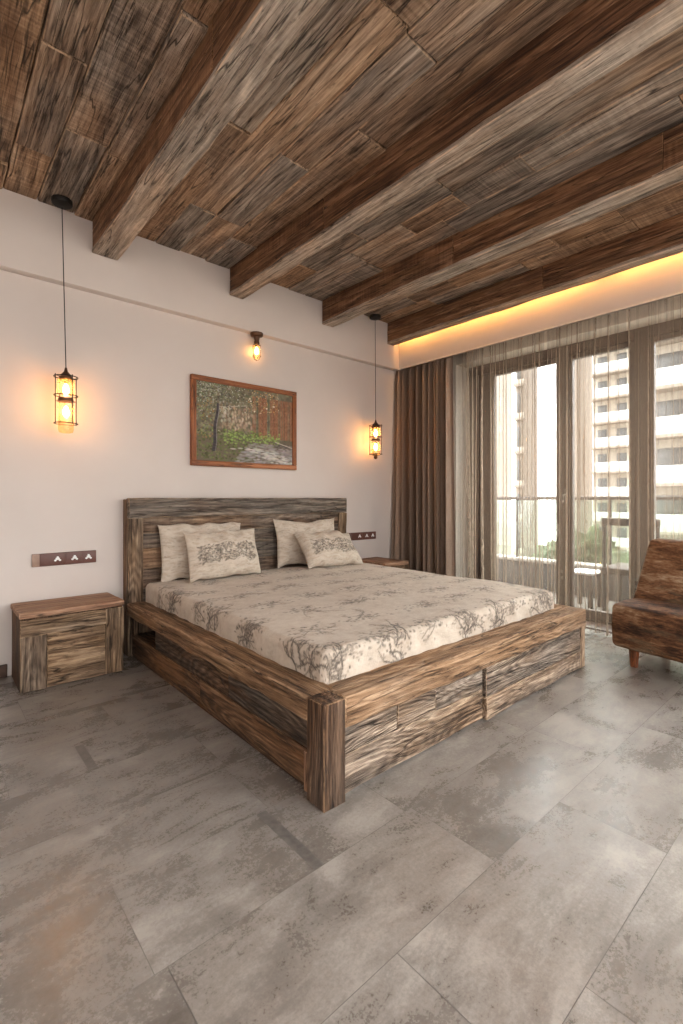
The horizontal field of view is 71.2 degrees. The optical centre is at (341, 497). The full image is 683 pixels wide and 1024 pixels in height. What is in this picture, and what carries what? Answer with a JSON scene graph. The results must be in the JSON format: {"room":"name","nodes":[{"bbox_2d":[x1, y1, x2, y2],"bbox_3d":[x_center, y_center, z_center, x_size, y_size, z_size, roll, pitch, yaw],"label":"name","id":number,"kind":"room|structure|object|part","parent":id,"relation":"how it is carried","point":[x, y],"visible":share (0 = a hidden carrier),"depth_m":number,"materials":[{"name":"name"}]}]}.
{"room":"bedroom","nodes":[
{"label":"bedroom","id":0,"kind":"room"},
{"bbox_2d":[0,187,398,675],"bbox_3d":[-1.635,-0.450,3.421,6.850,3.100,0.320,0,0,-41],"label":"wall","id":1,"kind":"structure","parent":0,"point":[139,323],"depth_m":3.39,"materials":[{"name":"paint"}]},
{"bbox_2d":[0,664,6,678],"bbox_3d":[-3.099,1.060,2.008,2.785,0.080,0.014,0,0,-41],"label":"baseboard","id":2,"kind":"structure","parent":1,"relation":"attached to","point":[3,668],"depth_m":2.91,"materials":[{"name":"brown wood"}]},
{"bbox_2d":[32,550,95,566],"bbox_3d":[-1.817,0.397,3.131,0.364,0.082,0.017,0,0,-41],"label":"socket plate","id":3,"kind":"object","parent":1,"relation":"attached to","point":[75,557],"visible":1,"depth_m":3.12,"materials":[{"name":"brown plastic"}]},
{"bbox_2d":[190,374,296,469],"bbox_3d":[-0.791,-0.606,4.015,0.998,0.708,0.034,0,0,-41],"label":"framed painting","id":4,"kind":"object","parent":1,"relation":"attached to","point":[233,423],"visible":1,"depth_m":3.97,"materials":[{"name":"brown wood"}]},
{"bbox_2d":[250,331,262,360],"bbox_3d":[-0.717,-1.274,4.032,0.108,0.235,0.108,0,0,-41],"label":"wall lamp","id":5,"kind":"object","parent":1,"relation":"attached to","point":[256,335],"visible":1,"depth_m":4.01,"materials":[{"name":"brown metal"}]},
{"bbox_2d":[349,531,375,540],"bbox_3d":[0.214,0.392,4.911,0.370,0.078,0.017,0,0,-41],"label":"socket plate","id":6,"kind":"object","parent":1,"relation":"attached to","point":[358,535],"visible":0.95,"depth_m":4.90,"materials":[{"name":"brown wood"}]},
{"bbox_2d":[399,252,682,369],"bbox_3d":[2.208,-1.626,3.391,0.028,0.468,4.790,0,0,-41],"label":"trim","id":7,"kind":"structure","parent":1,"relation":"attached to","point":[661,279],"depth_m":3.89,"materials":[{"name":"paint"}]},
{"bbox_2d":[391,356,455,576],"bbox_3d":[0.865,-0.265,4.998,0.720,2.700,0.226,0,0,41],"label":"curtain","id":8,"kind":"object","parent":7,"relation":"hanging from","point":[423,511],"visible":0.73,"depth_m":4.96,"materials":[{"name":"brown fabric"}]},
{"bbox_2d":[0,628,682,1023],"bbox_3d":[0.539,1.160,0.978,6.900,0.120,6.560,0,0,-41],"label":"floor","id":9,"kind":"structure","parent":0,"point":[524,865],"depth_m":1.41,"materials":[{"name":"tile"}]},
{"bbox_2d":[11,592,123,692],"bbox_3d":[-1.706,0.875,2.975,0.560,0.453,0.363,0,0,-41],"label":"nightstand","id":10,"kind":"object","parent":9,"relation":"on","point":[64,640],"visible":1,"depth_m":2.84,"materials":[{"name":"brown wood"}]},
{"bbox_3d":[-1.756,0.941,2.716,0.133,0.311,0.026,0,0,-41],"label":"panel","id":11,"kind":"part","parent":10,"relation":"part of","materials":[{"name":"brown wood"}]},
{"bbox_3d":[-1.637,0.897,2.819,0.444,0.407,0.031,0,0,-41],"label":"panel","id":12,"kind":"part","parent":10,"relation":"part of","materials":[{"name":"brown wood"}]},
{"bbox_3d":[-1.430,0.893,3.001,0.109,0.408,0.029,0,0,-41],"label":"panel","id":13,"kind":"part","parent":10,"relation":"part of","materials":[{"name":"brown wood"}]},
{"bbox_2d":[123,498,585,812],"bbox_3d":[0.019,0.551,3.233,2.207,1.102,2.275,0,0,-41],"label":"bed","id":14,"kind":"object","parent":9,"relation":"on","point":[334,738],"visible":0.66,"depth_m":2.28,"materials":[{"name":"brown wood"}]},
{"bbox_3d":[-0.763,0.946,2.532,0.036,0.273,2.047,0,0,-41],"label":"panel","id":15,"kind":"part","parent":14,"relation":"part of","materials":[{"name":"brown wood"}]},
{"bbox_3d":[-0.748,0.769,2.545,0.146,0.096,2.067,0,0,-41],"label":"rail","id":16,"kind":"part","parent":14,"relation":"part of","materials":[{"name":"brown wood"}]},
{"bbox_3d":[-0.753,0.555,4.003,2.025,1.092,0.101,0,0,-41],"label":"headboard","id":17,"kind":"part","parent":14,"relation":"part of","materials":[{"name":"brown wood"}]},
{"bbox_3d":[-0.727,0.072,3.974,2.022,0.145,0.069,0,0,-41],"label":"rail","id":18,"kind":"part","parent":14,"relation":"part of","materials":[{"name":"brown wood"}]},
{"bbox_3d":[-0.114,1.025,1.786,0.039,0.150,0.056,0,0,-41],"label":"panel","id":19,"kind":"part","parent":14,"relation":"part of","materials":[{"name":"brown wood"}]},
{"bbox_3d":[-0.057,0.911,1.726,0.103,0.378,0.103,0,0,-41],"label":"corner post","id":20,"kind":"part","parent":14,"relation":"part of","materials":[{"name":"brown wood"}]},
{"bbox_2d":[146,563,553,683],"bbox_3d":[0.006,0.674,3.236,1.953,0.179,2.018,0,0,-41],"label":"mattress","id":21,"kind":"object","parent":14,"relation":"on","point":[326,625],"visible":0.89,"depth_m":2.61,"materials":[{"name":"fabric"}]},
{"bbox_2d":[158,522,240,581],"bbox_3d":[-1.042,0.394,3.602,0.672,0.408,0.155,0,0,-41],"label":"pillow","id":22,"kind":"object","parent":21,"relation":"on","point":[174,554],"visible":0.45,"depth_m":3.44,"materials":[{"name":"fabric"}]},
{"bbox_2d":[183,528,260,582],"bbox_3d":[-0.880,0.418,3.566,0.603,0.350,0.188,0,0,-41],"label":"pillow","id":23,"kind":"object","parent":21,"relation":"on","point":[225,553],"visible":1,"depth_m":3.48,"materials":[{"name":"fabric"}]},
{"bbox_2d":[273,517,334,567],"bbox_3d":[-0.302,0.387,4.252,0.681,0.416,0.138,0,0,-41],"label":"pillow","id":24,"kind":"object","parent":21,"relation":"on","point":[289,551],"visible":0.54,"depth_m":4.10,"materials":[{"name":"fabric"}]},
{"bbox_2d":[294,530,362,567],"bbox_3d":[-0.108,0.447,4.192,0.642,0.307,0.268,0,0,-41],"label":"pillow","id":25,"kind":"object","parent":21,"relation":"on","point":[333,548],"visible":1,"depth_m":4.08,"materials":[{"name":"fabric"}]},
{"bbox_3d":[0.339,0.964,2.057,0.925,0.252,0.037,0,0,-41],"label":"drawer","id":26,"kind":"part","parent":14,"relation":"part of","materials":[{"name":"brown wood"}]},
{"bbox_3d":[0.755,0.778,2.470,2.106,0.116,0.156,0,0,-41],"label":"foot rail","id":27,"kind":"part","parent":14,"relation":"part of","materials":[{"name":"brown wood"}]},
{"bbox_3d":[1.110,0.965,2.717,1.094,0.257,0.054,0,0,-41],"label":"drawer","id":28,"kind":"part","parent":14,"relation":"part of","materials":[{"name":"brown wood"}]},
{"bbox_3d":[0.798,0.768,3.907,0.147,0.095,2.059,0,0,-41],"label":"rail","id":29,"kind":"part","parent":14,"relation":"part of","materials":[{"name":"brown wood"}]},
{"bbox_3d":[1.534,0.966,3.117,0.068,0.271,0.091,0,0,-41],"label":"corner post","id":30,"kind":"part","parent":14,"relation":"part of","materials":[{"name":"brown wood"}]},
{"bbox_2d":[361,557,407,568],"bbox_3d":[0.392,0.861,4.760,0.340,0.480,0.443,0,0,-41],"label":"nightstand","id":31,"kind":"object","parent":9,"relation":"on","point":[388,562],"visible":0.24,"depth_m":4.66,"materials":[{"name":"brown wood"}]},
{"bbox_2d":[612,538,682,667],"bbox_3d":[2.214,0.692,2.954,0.581,0.817,0.778,0,0,-31],"label":"armchair","id":32,"kind":"object","parent":9,"relation":"on","point":[650,622],"visible":1,"depth_m":3.07,"materials":[{"name":"wood"}]},
{"bbox_3d":[1.907,1.025,3.107,0.068,0.150,0.066,0,0,-31],"label":"leg","id":33,"kind":"part","parent":32,"relation":"part of","materials":[{"name":"brown wood"}]},
{"bbox_3d":[2.214,0.825,2.954,0.581,0.301,0.777,0,0,-31],"label":"seat","id":34,"kind":"part","parent":32,"relation":"part of","materials":[{"name":"wood"}]},
{"bbox_3d":[2.322,0.500,3.026,0.311,0.435,0.767,0,0,-31],"label":"backrest","id":35,"kind":"part","parent":32,"relation":"part of","materials":[{"name":"wood"}]},
{"bbox_2d":[0,0,682,322],"bbox_3d":[-0.098,-2.001,1.583,7.140,0.317,5.110,0,0,-41],"label":"ceiling","id":36,"kind":"structure","parent":0,"point":[83,83],"depth_m":2.35,"materials":[{"name":"brown wood"}]},
{"bbox_2d":[51,194,77,425],"bbox_3d":[-1.732,-1.131,2.983,0.151,1.455,0.138,0,0,-41],"label":"pendant lamp","id":37,"kind":"object","parent":36,"relation":"hanging from","point":[62,202],"visible":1,"depth_m":2.97,"materials":[{"name":"black metal"}]},
{"bbox_3d":[-1.735,-1.310,2.980,0.028,1.000,0.005,0,0,-41],"label":"cord","id":38,"kind":"part","parent":37,"relation":"part of","materials":[{"name":"black metal"}]},
{"bbox_3d":[-1.727,-0.540,2.987,0.037,0.066,0.036,0,0,-41],"label":"bulb","id":39,"kind":"part","parent":37,"relation":"part of","materials":[{"name":"white glass"}]},
{"bbox_3d":[-1.727,-0.679,2.987,0.037,0.066,0.036,0,0,-41],"label":"bulb","id":40,"kind":"part","parent":37,"relation":"part of","materials":[{"name":"white glass"}]},
{"bbox_2d":[92,0,327,259],"bbox_3d":[-0.028,-1.746,1.430,0.164,0.235,4.788,0,0,-41],"label":"ceiling beam","id":41,"kind":"structure","parent":36,"relation":"attached to","point":[245,39],"depth_m":2.03,"materials":[{"name":"brown wood"}]},
{"bbox_2d":[369,314,381,458],"bbox_3d":[0.349,-1.126,4.867,0.138,1.466,0.138,0,0,-41],"label":"pendant lamp","id":42,"kind":"object","parent":36,"relation":"hanging from","point":[375,425],"visible":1,"depth_m":4.85,"materials":[{"name":"black metal"}]},
{"bbox_3d":[0.346,-1.300,4.864,0.014,1.020,0.005,0,0,-41],"label":"cord","id":43,"kind":"part","parent":42,"relation":"part of","materials":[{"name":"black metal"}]},
{"bbox_2d":[230,0,682,298],"bbox_3d":[0.721,-1.745,2.087,0.129,0.235,4.789,0,0,-41],"label":"ceiling beam","id":44,"kind":"structure","parent":36,"relation":"attached to","point":[596,38],"depth_m":2.13,"materials":[{"name":"brown wood"}]},
{"bbox_2d":[322,123,682,326],"bbox_3d":[1.445,-1.746,2.720,0.141,0.233,4.791,0,0,-41],"label":"ceiling beam","id":45,"kind":"structure","parent":36,"relation":"attached to","point":[651,166],"depth_m":2.96,"materials":[{"name":"brown wood"}]},
{"bbox_2d":[387,213,682,345],"bbox_3d":[2.098,-1.746,3.293,0.102,0.234,4.790,0,0,-41],"label":"ceiling beam","id":46,"kind":"structure","parent":36,"relation":"attached to","point":[662,239],"depth_m":3.75,"materials":[{"name":"brown wood"}]},
{"bbox_2d":[453,295,682,577],"bbox_3d":[2.987,-0.425,3.222,0.340,3.150,6.710,0,0,-41],"label":"wall","id":47,"kind":"structure","parent":0,"point":[640,316],"depth_m":4.56,"materials":[{"name":"white paint"}]},
{"bbox_2d":[460,351,476,577],"bbox_3d":[1.218,-0.272,4.816,0.148,2.720,0.411,0,0,-41],"label":"sheer curtain","id":48,"kind":"object","parent":47,"relation":"hanging from","point":[467,389],"visible":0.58,"depth_m":4.77,"materials":[{"name":"fabric"}]},
{"bbox_2d":[481,333,542,588],"bbox_3d":[1.573,-0.272,4.414,0.098,2.720,0.642,0,0,-37],"label":"sheer curtain","id":49,"kind":"object","parent":47,"relation":"hanging from","point":[494,562],"visible":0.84,"depth_m":4.40,"materials":[{"name":"fabric"}]},
{"bbox_2d":[468,346,563,604],"bbox_3d":[1.713,-0.147,4.768,0.138,2.494,1.026,0,0,-41],"label":"door frame","id":50,"kind":"structure","parent":47,"relation":"in","point":[527,360],"depth_m":4.95,"materials":[{"name":"wood"}]},
{"bbox_2d":[546,314,619,635],"bbox_3d":[1.981,-0.272,3.904,0.107,2.720,0.627,0,0,-44],"label":"sheer curtain","id":51,"kind":"object","parent":47,"relation":"hanging from","point":[608,356],"visible":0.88,"depth_m":3.92,"materials":[{"name":"beige fabric"}]},
{"bbox_2d":[586,621,611,632],"bbox_3d":[3.086,1.104,3.117,0.349,0.032,5.320,0,0,-41],"label":"trim","id":52,"kind":"structure","parent":47,"relation":"attached to","point":[590,625],"depth_m":4.03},
{"bbox_2d":[562,328,640,624],"bbox_3d":[2.257,-0.147,4.147,0.138,2.494,0.626,0,0,-41],"label":"door frame","id":53,"kind":"structure","parent":47,"relation":"in","point":[620,343],"depth_m":4.11,"materials":[{"name":"wood"}]},
{"bbox_2d":[628,309,629,376],"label":"sheer curtain","id":54,"kind":"object","parent":47,"relation":"hanging from","point":[628,309],"depth_m":3.66,"materials":[{"name":"grey fabric"}]},
{"bbox_2d":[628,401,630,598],"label":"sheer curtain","id":55,"kind":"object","parent":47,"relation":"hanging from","point":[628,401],"depth_m":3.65,"materials":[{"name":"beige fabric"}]},
{"bbox_2d":[638,398,638,437],"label":"sheer curtain","id":56,"kind":"object","parent":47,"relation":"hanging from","point":[638,398],"depth_m":3.62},
{"bbox_2d":[650,302,653,335],"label":"sheer curtain","id":57,"kind":"object","parent":47,"relation":"hanging from","point":[653,302],"depth_m":3.52,"materials":[{"name":"grey fabric"}]},
{"bbox_2d":[648,443,656,481],"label":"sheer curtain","id":58,"kind":"object","parent":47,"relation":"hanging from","point":[652,479],"depth_m":3.51,"materials":[{"name":"grey fabric"}]},
{"bbox_2d":[641,318,682,569],"bbox_3d":[2.748,-0.147,3.624,0.090,2.494,0.808,0,0,-41],"label":"window","id":59,"kind":"structure","parent":47,"relation":"in","point":[648,343],"depth_m":3.86,"materials":[{"name":"wood"}]},
{"bbox_3d":[2.743,-0.115,3.619,0.053,2.368,0.706,0,0,-41],"label":"sash","id":60,"kind":"part","parent":59,"relation":"part of","materials":[{"name":"glass"}]},
{"bbox_2d":[666,394,666,429],"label":"sheer curtain","id":61,"kind":"object","parent":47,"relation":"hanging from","point":[666,394],"depth_m":3.49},
{"bbox_2d":[673,353,673,538],"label":"sheer curtain","id":62,"kind":"object","parent":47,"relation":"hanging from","point":[673,353],"depth_m":3.47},
{"bbox_2d":[552,592,617,611],"bbox_3d":[3.363,1.235,4.144,1.480,0.230,8.200,0,0,-41],"label":"floor","id":63,"kind":"structure","parent":0,"point":[610,603],"depth_m":5.05,"materials":[{"name":"tile"}]},
{"bbox_2d":[499,554,628,601],"bbox_3d":[3.701,0.938,4.440,0.220,0.365,8.200,0,0,-41],"label":"parapet","id":64,"kind":"structure","parent":63,"relation":"on","point":[512,564],"depth_m":5.73,"materials":[{"name":"concrete"}]},
{"bbox_2d":[497,496,682,564],"bbox_3d":[3.694,0.370,4.434,0.060,0.770,8.200,0,0,-41],"label":"balcony railing","id":65,"kind":"object","parent":64,"relation":"on","point":[611,498],"visible":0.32,"depth_m":5.33,"materials":[{"name":"metal"}]},
{"bbox_3d":[2.246,0.390,6.090,0.025,0.730,0.024,0,0,-41],"label":"post","id":66,"kind":"part","parent":65,"relation":"part of","materials":[{"name":"metal"}]},
{"bbox_3d":[3.694,0.005,4.434,0.060,0.040,8.200,0,0,-41],"label":"rail","id":67,"kind":"part","parent":65,"relation":"part of","materials":[{"name":"metal"}]},
{"bbox_3d":[2.971,0.390,5.263,0.025,0.730,0.024,0,0,-41],"label":"post","id":68,"kind":"part","parent":65,"relation":"part of","materials":[{"name":"metal"}]},
{"bbox_2d":[575,568,601,608],"bbox_3d":[2.498,0.932,4.888,0.300,0.375,0.260,0,0,-41],"label":"stool","id":69,"kind":"object","parent":63,"relation":"on","point":[590,572],"visible":0.48,"depth_m":4.87,"materials":[{"name":"white plastic"}]},
{"bbox_3d":[2.522,0.945,5.042,0.040,0.350,0.040,0,0,-41],"label":"leg","id":70,"kind":"part","parent":69,"relation":"part of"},
{"bbox_3d":[2.473,0.945,4.734,0.040,0.350,0.040,0,0,-41],"label":"leg","id":71,"kind":"part","parent":69,"relation":"part of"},
{"bbox_3d":[2.654,0.945,4.892,0.040,0.350,0.040,0,0,-41],"label":"leg","id":72,"kind":"part","parent":69,"relation":"part of","materials":[{"name":"brown wood"}]},
{"bbox_2d":[600,518,660,610],"bbox_3d":[2.814,0.655,4.527,0.480,0.930,0.500,0,0,-41],"label":"balcony chair","id":73,"kind":"object","parent":63,"relation":"on","point":[619,569],"visible":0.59,"depth_m":4.54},
{"bbox_3d":[2.511,0.660,4.554,0.033,0.920,0.033,0,0,26],"label":"leg","id":74,"kind":"part","parent":73,"relation":"part of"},
{"bbox_3d":[2.814,0.690,4.527,0.480,0.060,0.500,0,0,-41],"label":"seat","id":75,"kind":"part","parent":73,"relation":"part of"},
{"bbox_3d":[2.827,0.900,4.831,0.033,0.440,0.033,0,0,26],"label":"leg","id":76,"kind":"part","parent":73,"relation":"part of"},
{"bbox_3d":[2.654,0.225,4.387,0.045,0.070,0.480,0,0,-41],"label":"backrest","id":77,"kind":"part","parent":73,"relation":"part of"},
{"bbox_3d":[2.801,0.660,4.223,0.033,0.920,0.033,0,0,-19],"label":"leg","id":78,"kind":"part","parent":73,"relation":"part of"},
{"label":"outside","id":79,"kind":"structure","parent":0,"visible":0},
{"bbox_3d":[37.871,15.250,53.132,113.000,0.300,150.000,0,0,-41],"label":"ground","id":80,"kind":"structure","parent":79,"visible":0},
{"bbox_2d":[497,373,511,554],"bbox_3d":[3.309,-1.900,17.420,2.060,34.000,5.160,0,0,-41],"label":"apartment building","id":81,"kind":"structure","parent":80,"relation":"on","point":[508,423],"depth_m":15.83,"materials":[{"name":"white concrete"}]},
{"bbox_2d":[514,368,537,556],"bbox_3d":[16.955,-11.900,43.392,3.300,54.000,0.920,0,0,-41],"label":"tower block","id":82,"kind":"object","parent":80,"relation":"on","point":[527,374],"visible":0.2,"depth_m":42.93,"materials":[{"name":"beige concrete"}]},
{"bbox_2d":[529,524,626,563],"bbox_3d":[13.269,8.200,27.245,5.688,13.818,5.440,0,0,-41],"label":"tree","id":83,"kind":"object","parent":80,"relation":"on","point":[589,548],"visible":0.1,"depth_m":26.11,"materials":[{"name":"green plant"}]},
{"bbox_2d":[575,356,591,533],"bbox_3d":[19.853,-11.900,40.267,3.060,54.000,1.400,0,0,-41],"label":"tower block","id":84,"kind":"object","parent":80,"relation":"on","point":[585,363],"visible":0.02,"depth_m":39.79,"materials":[{"name":"beige concrete"}]},
{"bbox_2d":[592,349,628,551],"bbox_3d":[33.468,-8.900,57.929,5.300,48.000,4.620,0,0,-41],"label":"apartment building","id":85,"kind":"structure","parent":80,"relation":"on","point":[618,364],"depth_m":56.51,"materials":[{"name":"white concrete"}]},
{"bbox_2d":[612,550,628,563],"bbox_3d":[13.301,8.581,21.295,4.700,13.058,5.200,0,0,-18],"label":"tree","id":86,"kind":"object","parent":80,"relation":"on","point":[617,557],"visible":0.02,"depth_m":21.77,"materials":[{"name":"green plant"}]},
{"bbox_2d":[656,337,682,539],"bbox_3d":[28.481,-4.900,27.964,10.300,40.000,17.120,0,0,-41],"label":"apartment building","id":87,"kind":"structure","parent":80,"relation":"on","point":[664,366],"depth_m":30.07,"materials":[{"name":"white concrete"}]}
]}

